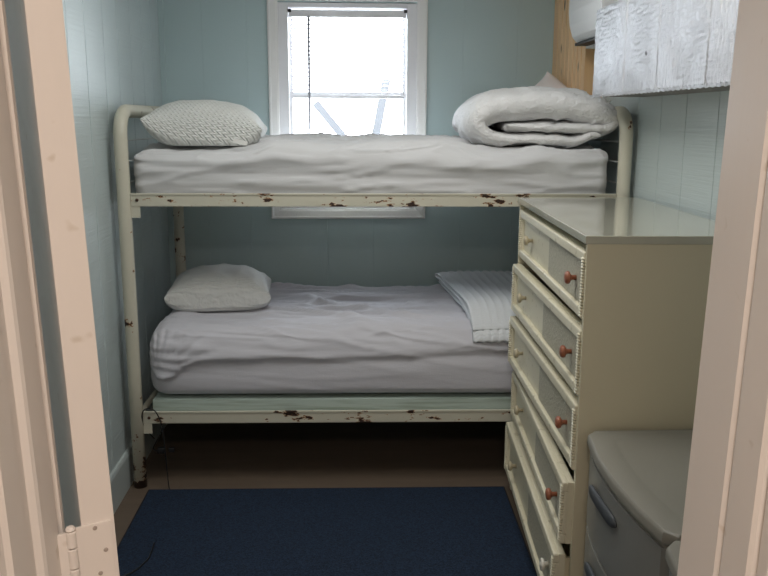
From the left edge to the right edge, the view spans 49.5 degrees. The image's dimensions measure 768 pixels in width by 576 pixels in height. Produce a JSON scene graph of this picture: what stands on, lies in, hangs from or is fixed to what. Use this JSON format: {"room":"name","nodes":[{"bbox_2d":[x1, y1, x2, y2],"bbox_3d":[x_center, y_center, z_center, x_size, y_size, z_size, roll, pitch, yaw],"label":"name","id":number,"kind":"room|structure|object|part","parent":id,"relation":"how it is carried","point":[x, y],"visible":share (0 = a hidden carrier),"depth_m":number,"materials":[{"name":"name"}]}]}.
{"room":"bedroom","nodes":[
{"label":"bedroom","id":0,"kind":"room"},
{"bbox_2d":[62,0,171,473],"bbox_3d":[-1.090,-0.197,2.588,0.080,2.400,3.544,0,11,-3],"label":"wall","id":1,"kind":"structure","parent":0,"point":[113,50],"depth_m":3.34,"materials":[{"name":"blue paint"}]},
{"bbox_2d":[110,410,166,513],"bbox_3d":[-1.048,0.901,2.823,0.014,0.155,3.524,0,11,-3],"label":"baseboard","id":2,"kind":"structure","parent":1,"relation":"attached to","point":[122,475],"depth_m":3.44,"materials":[{"name":"grey paint"}]},
{"bbox_2d":[114,421,534,566],"bbox_3d":[0.055,1.230,1.729,2.350,0.050,6.094,0,11,-3],"label":"floor","id":3,"kind":"structure","parent":0,"point":[325,454],"depth_m":3.83,"materials":[{"name":"wood"}]},
{"bbox_2d":[123,542,154,575],"bbox_3d":[-0.898,0.975,2.810,0.068,0.014,0.465,5,12,23],"label":"cable","id":4,"kind":"object","parent":3,"relation":"on","point":[147,559],"visible":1,"depth_m":2.88,"materials":[{"name":"black plastic"}]},
{"bbox_2d":[117,486,536,575],"bbox_3d":[-0.189,1.071,2.366,1.500,0.010,2.336,0,11,-3],"label":"rug","id":5,"kind":"object","parent":3,"relation":"on","point":[373,531],"visible":1,"depth_m":3.10,"materials":[{"name":"blue carpet"}]},
{"bbox_2d":[113,104,632,488],"bbox_3d":[-0.048,-0.032,3.861,2.033,1.580,1.008,0,11,-1],"label":"bunk bed","id":6,"kind":"object","parent":3,"relation":"on","point":[129,204],"visible":0.38,"depth_m":3.32,"materials":[{"name":"beige paint"}]},
{"bbox_3d":[-1.038,-0.031,3.836,0.053,1.580,1.008,0,11,-1],"label":"frame","id":7,"kind":"part","parent":6,"relation":"part of","materials":[{"name":"beige paint"}]},
{"bbox_2d":[141,408,174,488],"bbox_3d":[-0.948,0.663,3.494,0.118,0.353,0.109,0,11,-3],"label":"power cord","id":8,"kind":"object","parent":6,"relation":"hanging from","point":[160,450],"visible":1,"depth_m":3.50,"materials":[{"name":"black plastic"}]},
{"bbox_3d":[-0.038,0.533,3.498,1.926,0.052,0.038,0,11,-1],"label":"rail","id":9,"kind":"part","parent":6,"relation":"part of","materials":[{"name":"beige metal"}]},
{"bbox_2d":[153,392,510,410],"bbox_3d":[-0.050,0.417,3.942,1.851,0.090,0.913,0,11,-1],"label":"box spring","id":10,"kind":"object","parent":6,"relation":"on","point":[161,401],"visible":0.19,"depth_m":3.49,"materials":[{"name":"teal fabric"}]},
{"bbox_2d":[149,282,513,393],"bbox_3d":[-0.053,0.205,3.881,1.880,0.344,0.948,0,11,-1],"label":"mattress","id":11,"kind":"object","parent":10,"relation":"on","point":[348,338],"visible":0.73,"depth_m":3.46,"materials":[{"name":"grey fabric"}]},
{"bbox_2d":[164,263,270,311],"bbox_3d":[-0.745,-0.018,3.797,0.456,0.180,0.380,-1,12,-7],"label":"pillow","id":12,"kind":"object","parent":11,"relation":"on","point":[219,287],"visible":1,"depth_m":3.64,"materials":[{"name":"white fabric"}]},
{"bbox_2d":[435,270,515,343],"bbox_3d":[0.567,0.065,3.871,0.587,0.161,0.931,0,11,-1],"label":"quilt","id":13,"kind":"object","parent":11,"relation":"on","point":[485,296],"visible":0.47,"depth_m":3.62,"materials":[{"name":"white fabric"}]},
{"bbox_2d":[134,132,607,193],"bbox_3d":[-0.057,-0.558,3.735,1.904,0.276,0.913,0,11,-1],"label":"mattress","id":14,"kind":"object","parent":6,"relation":"on","point":[320,162],"visible":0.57,"depth_m":3.31,"materials":[{"name":"grey fabric"}]},
{"bbox_2d":[140,100,266,145],"bbox_3d":[-0.734,-0.691,3.470,0.470,0.184,0.436,-1,11,-5],"label":"pillow","id":15,"kind":"object","parent":14,"relation":"on","point":[180,122],"visible":0.97,"depth_m":3.30,"materials":[{"name":"white fabric"}]},
{"bbox_2d":[452,86,618,148],"bbox_3d":[0.638,-0.739,3.618,0.653,0.265,0.635,0,11,-1],"label":"duvet","id":16,"kind":"object","parent":14,"relation":"on","point":[565,118],"visible":0.98,"depth_m":3.33,"materials":[{"name":"white fabric"}]},
{"bbox_2d":[535,72,566,87],"bbox_3d":[0.798,-0.891,4.060,0.120,0.324,0.464,-8,14,-33],"label":"pillow","id":17,"kind":"object","parent":14,"relation":"on","point":[548,80],"visible":0.17,"depth_m":4.03,"materials":[{"name":"white fabric"}]},
{"bbox_3d":[-0.035,-0.352,3.319,1.926,0.052,0.038,0,11,-1],"label":"rail","id":18,"kind":"part","parent":6,"relation":"part of","materials":[{"name":"beige metal"}]},
{"bbox_3d":[0.942,-0.034,3.885,0.053,1.580,1.008,0,11,-1],"label":"frame","id":19,"kind":"part","parent":6,"relation":"part of","materials":[{"name":"beige paint"}]},
{"bbox_2d":[504,197,714,575],"bbox_3d":[0.732,0.351,2.847,0.525,1.218,1.119,0,11,0],"label":"dresser","id":20,"kind":"object","parent":3,"relation":"on","point":[609,295],"visible":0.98,"depth_m":2.32,"materials":[{"name":"beige wood"}]},
{"bbox_3d":[0.496,0.690,3.229,0.034,0.037,0.037,0,11,1],"label":"knob","id":21,"kind":"part","parent":20,"relation":"part of","materials":[{"name":"beige"}]},
{"bbox_3d":[0.505,0.246,3.139,0.034,0.037,0.037,0,11,-1],"label":"knob","id":22,"kind":"part","parent":20,"relation":"part of","materials":[{"name":"beige"}]},
{"bbox_3d":[0.514,0.467,3.184,0.034,0.037,0.037,0,11,1],"label":"knob","id":23,"kind":"part","parent":20,"relation":"part of","materials":[{"name":"beige"}]},
{"bbox_3d":[0.511,0.037,3.096,0.034,0.037,0.037,0,11,-1],"label":"knob","id":24,"kind":"part","parent":20,"relation":"part of","materials":[{"name":"beige"}]},
{"bbox_3d":[0.528,-0.174,3.054,0.034,0.037,0.037,0,11,0],"label":"knob","id":25,"kind":"part","parent":20,"relation":"part of","materials":[{"name":"beige"}]},
{"bbox_3d":[0.506,0.754,2.915,0.038,0.207,1.066,0,11,1],"label":"drawer","id":26,"kind":"part","parent":20,"relation":"part of","materials":[{"name":"beige wood"}]},
{"bbox_3d":[0.501,0.805,2.663,0.006,0.143,0.494,0,11,1],"label":"wicker panel","id":27,"kind":"part","parent":20,"relation":"part of","materials":[{"name":"grey wicker"}]},
{"bbox_3d":[0.524,0.530,2.870,0.038,0.187,1.066,0,11,1],"label":"drawer","id":28,"kind":"part","parent":20,"relation":"part of","materials":[{"name":"beige wood"}]},
{"bbox_3d":[0.528,0.310,2.825,0.038,0.191,1.066,0,11,-1],"label":"drawer","id":29,"kind":"part","parent":20,"relation":"part of","materials":[{"name":"beige wood"}]},
{"bbox_3d":[0.482,0.835,2.515,0.026,0.040,0.040,0,11,1],"label":"knob","id":30,"kind":"part","parent":20,"relation":"part of","materials":[{"name":"beige ceramic"}]},
{"bbox_3d":[0.533,0.101,2.783,0.038,0.186,1.066,0,11,-1],"label":"drawer","id":31,"kind":"part","parent":20,"relation":"part of","materials":[{"name":"beige wood"}]},
{"bbox_3d":[0.518,0.581,2.617,0.006,0.123,0.494,0,11,1],"label":"wicker panel","id":32,"kind":"part","parent":20,"relation":"part of","materials":[{"name":"beige wicker"}]},
{"bbox_3d":[0.495,0.611,2.470,0.034,0.037,0.037,0,11,1],"label":"knob","id":33,"kind":"part","parent":20,"relation":"part of","materials":[{"name":"brown wood"}]},
{"bbox_3d":[0.544,-0.110,2.741,0.038,0.184,1.066,0,11,0],"label":"drawer","id":34,"kind":"part","parent":20,"relation":"part of","materials":[{"name":"beige wood"}]},
{"bbox_3d":[0.532,0.361,2.573,0.006,0.127,0.494,0,11,-1],"label":"wicker panel","id":35,"kind":"part","parent":20,"relation":"part of","materials":[{"name":"beige wicker"}]},
{"bbox_3d":[0.536,0.152,2.530,0.006,0.122,0.494,0,11,-1],"label":"wicker panel","id":36,"kind":"part","parent":20,"relation":"part of","materials":[{"name":"beige wicker"}]},
{"bbox_3d":[0.515,0.391,2.425,0.034,0.037,0.037,0,11,-1],"label":"knob","id":37,"kind":"part","parent":20,"relation":"part of","materials":[{"name":"brown wood"}]},
{"bbox_3d":[0.543,-0.059,2.488,0.006,0.120,0.494,0,11,0],"label":"wicker panel","id":38,"kind":"part","parent":20,"relation":"part of","materials":[{"name":"beige wicker"}]},
{"bbox_3d":[0.519,0.181,2.383,0.034,0.037,0.037,0,11,-1],"label":"knob","id":39,"kind":"part","parent":20,"relation":"part of","materials":[{"name":"brown wood"}]},
{"bbox_3d":[0.523,-0.029,2.341,0.034,0.037,0.037,0,11,0],"label":"knob","id":40,"kind":"part","parent":20,"relation":"part of","materials":[{"name":"brown wood"}]},
{"bbox_2d":[583,430,692,575],"bbox_3d":[0.781,0.784,2.046,0.520,0.702,0.588,0,11,-3],"label":"storage drawers","id":41,"kind":"object","parent":3,"relation":"on","point":[637,483],"visible":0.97,"depth_m":1.97,"materials":[{"name":"grey plastic"}]},
{"bbox_3d":[0.529,0.742,2.077,0.019,0.035,0.210,0,11,-3],"label":"handle","id":42,"kind":"part","parent":41,"relation":"part of","materials":[{"name":"grey"}]},
{"bbox_3d":[0.571,0.798,2.039,0.070,0.204,0.560,0,11,-3],"label":"cart drawer","id":43,"kind":"part","parent":41,"relation":"part of","materials":[{"name":"grey plastic"}]},
{"bbox_3d":[0.530,0.531,2.034,0.019,0.035,0.210,0,11,-3],"label":"handle","id":44,"kind":"part","parent":41,"relation":"part of","materials":[{"name":"grey"}]},
{"bbox_3d":[0.572,0.587,1.996,0.070,0.203,0.560,0,11,-3],"label":"cart drawer","id":45,"kind":"part","parent":41,"relation":"part of","materials":[{"name":"grey plastic"}]},
{"bbox_2d":[665,541,680,575],"bbox_3d":[0.792,0.903,1.459,0.520,0.702,0.588,0,11,-3],"label":"storage cart","id":46,"kind":"object","parent":3,"relation":"on","point":[672,552],"visible":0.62,"depth_m":1.62,"materials":[{"name":"grey plastic"}]},
{"bbox_2d":[163,0,554,286],"bbox_3d":[-0.091,-0.564,4.420,2.243,2.400,0.100,0,11,-3],"label":"wall","id":47,"kind":"structure","parent":0,"point":[217,50],"depth_m":4.31,"materials":[{"name":"blue paint"}]},
{"bbox_2d":[157,0,175,309],"bbox_3d":[-1.116,-0.623,4.304,0.026,2.245,0.012,0,11,-3],"label":"trim","id":48,"kind":"structure","parent":47,"relation":"attached to","point":[159,2],"depth_m":4.22,"materials":[{"name":"blue paint"}]},
{"bbox_2d":[266,0,427,218],"bbox_3d":[-0.187,-0.941,4.345,0.809,1.148,0.149,0,11,-3],"label":"window","id":49,"kind":"structure","parent":47,"relation":"in","point":[414,103],"depth_m":4.27,"materials":[{"name":"white paint"}]},
{"bbox_2d":[288,9,406,129],"bbox_3d":[-0.185,-1.115,4.275,0.601,0.597,0.058,0,11,-3],"label":"window blind","id":50,"kind":"object","parent":49,"relation":"attached to","point":[308,14],"visible":1,"depth_m":4.27,"materials":[{"name":"white plastic"}]},
{"bbox_3d":[-0.187,-0.989,4.311,0.582,0.016,0.026,0,11,-3],"label":"rail","id":51,"kind":"part","parent":50,"relation":"part of","materials":[{"name":"white plastic"}]},
{"bbox_3d":[-0.189,-0.955,4.370,0.615,0.975,0.055,0,11,-3],"label":"sash","id":52,"kind":"part","parent":49,"relation":"part of","materials":[{"name":"glass"}]},
{"bbox_2d":[585,91,728,220],"bbox_3d":[1.071,-0.209,2.684,0.080,2.400,3.544,0,11,-3],"label":"wall","id":53,"kind":"structure","parent":0,"point":[678,140],"depth_m":2.91,"materials":[{"name":"blue paint"}]},
{"bbox_2d":[552,0,594,94],"bbox_3d":[0.924,-1.282,3.961,0.086,0.795,0.602,0,11,-3],"label":"panel","id":54,"kind":"object","parent":53,"relation":"attached to","point":[572,65],"visible":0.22,"depth_m":3.98,"materials":[{"name":"brown wood"}]},
{"bbox_2d":[569,0,618,48],"bbox_3d":[0.904,-1.163,3.406,0.174,0.318,0.500,0,11,-3],"label":"air conditioner","id":55,"kind":"object","parent":53,"relation":"attached to","point":[582,13],"visible":0.41,"depth_m":3.45,"materials":[{"name":"white plastic"}]},
{"bbox_2d":[575,37,594,45],"bbox_3d":[0.870,-1.021,3.433,0.055,0.012,0.420,0,11,-3],"label":"outlet","id":56,"kind":"object","parent":55,"relation":"attached to","point":[580,41],"depth_m":3.53,"materials":[{"name":"black plastic"}]},
{"bbox_2d":[592,0,738,97],"bbox_3d":[0.946,-0.699,2.231,0.202,0.324,1.962,0,11,-3],"label":"wall cabinet","id":57,"kind":"object","parent":53,"relation":"attached to","point":[644,48],"visible":0.94,"depth_m":2.50,"materials":[{"name":"white wood"}]},
{"bbox_3d":[0.072,0.154,0.872,2.240,2.400,0.100,0,11,-3],"label":"wall","id":58,"kind":"structure","parent":0,"visible":0},
{"bbox_2d":[0,0,64,575],"bbox_3d":[-0.397,0.320,0.849,0.174,2.080,0.154,0,11,-3],"label":"door","id":59,"kind":"structure","parent":58,"relation":"attached to","point":[31,508],"depth_m":0.82,"materials":[{"name":"white wood"}]},
{"bbox_2d":[4,0,119,575],"bbox_3d":[-0.455,0.274,1.175,0.060,2.028,0.610,-7,13,-26],"label":"door","id":60,"kind":"structure","parent":58,"relation":"in","point":[87,546],"depth_m":0.88,"materials":[{"name":"beige wood"}]},
{"bbox_2d":[677,0,767,575],"bbox_3d":[0.396,0.318,0.875,0.156,2.080,0.184,0,11,-3],"label":"trim","id":61,"kind":"structure","parent":58,"relation":"attached to","point":[725,525],"depth_m":0.83,"materials":[{"name":"white wood"}]},
{"label":"outside","id":62,"kind":"structure","parent":0,"visible":0},
{"bbox_3d":[-0.422,0.067,9.489,12.000,0.050,9.406,0,11,-3],"label":"ground","id":63,"kind":"structure","parent":62,"visible":0},
{"bbox_2d":[313,100,346,134],"bbox_3d":[0.346,-0.330,6.179,1.722,2.070,0.030,0,11,-3],"label":"board","id":64,"kind":"object","parent":63,"relation":"on","point":[317,105],"visible":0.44,"depth_m":5.95,"materials":[{"name":"grey wood"}]},
{"bbox_2d":[372,78,390,134],"bbox_3d":[-0.198,-0.382,6.041,0.481,2.210,0.040,0,11,-3],"label":"stake","id":65,"kind":"object","parent":63,"relation":"on","point":[381,105],"visible":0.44,"depth_m":5.86,"materials":[{"name":"grey wood"}]}
]}

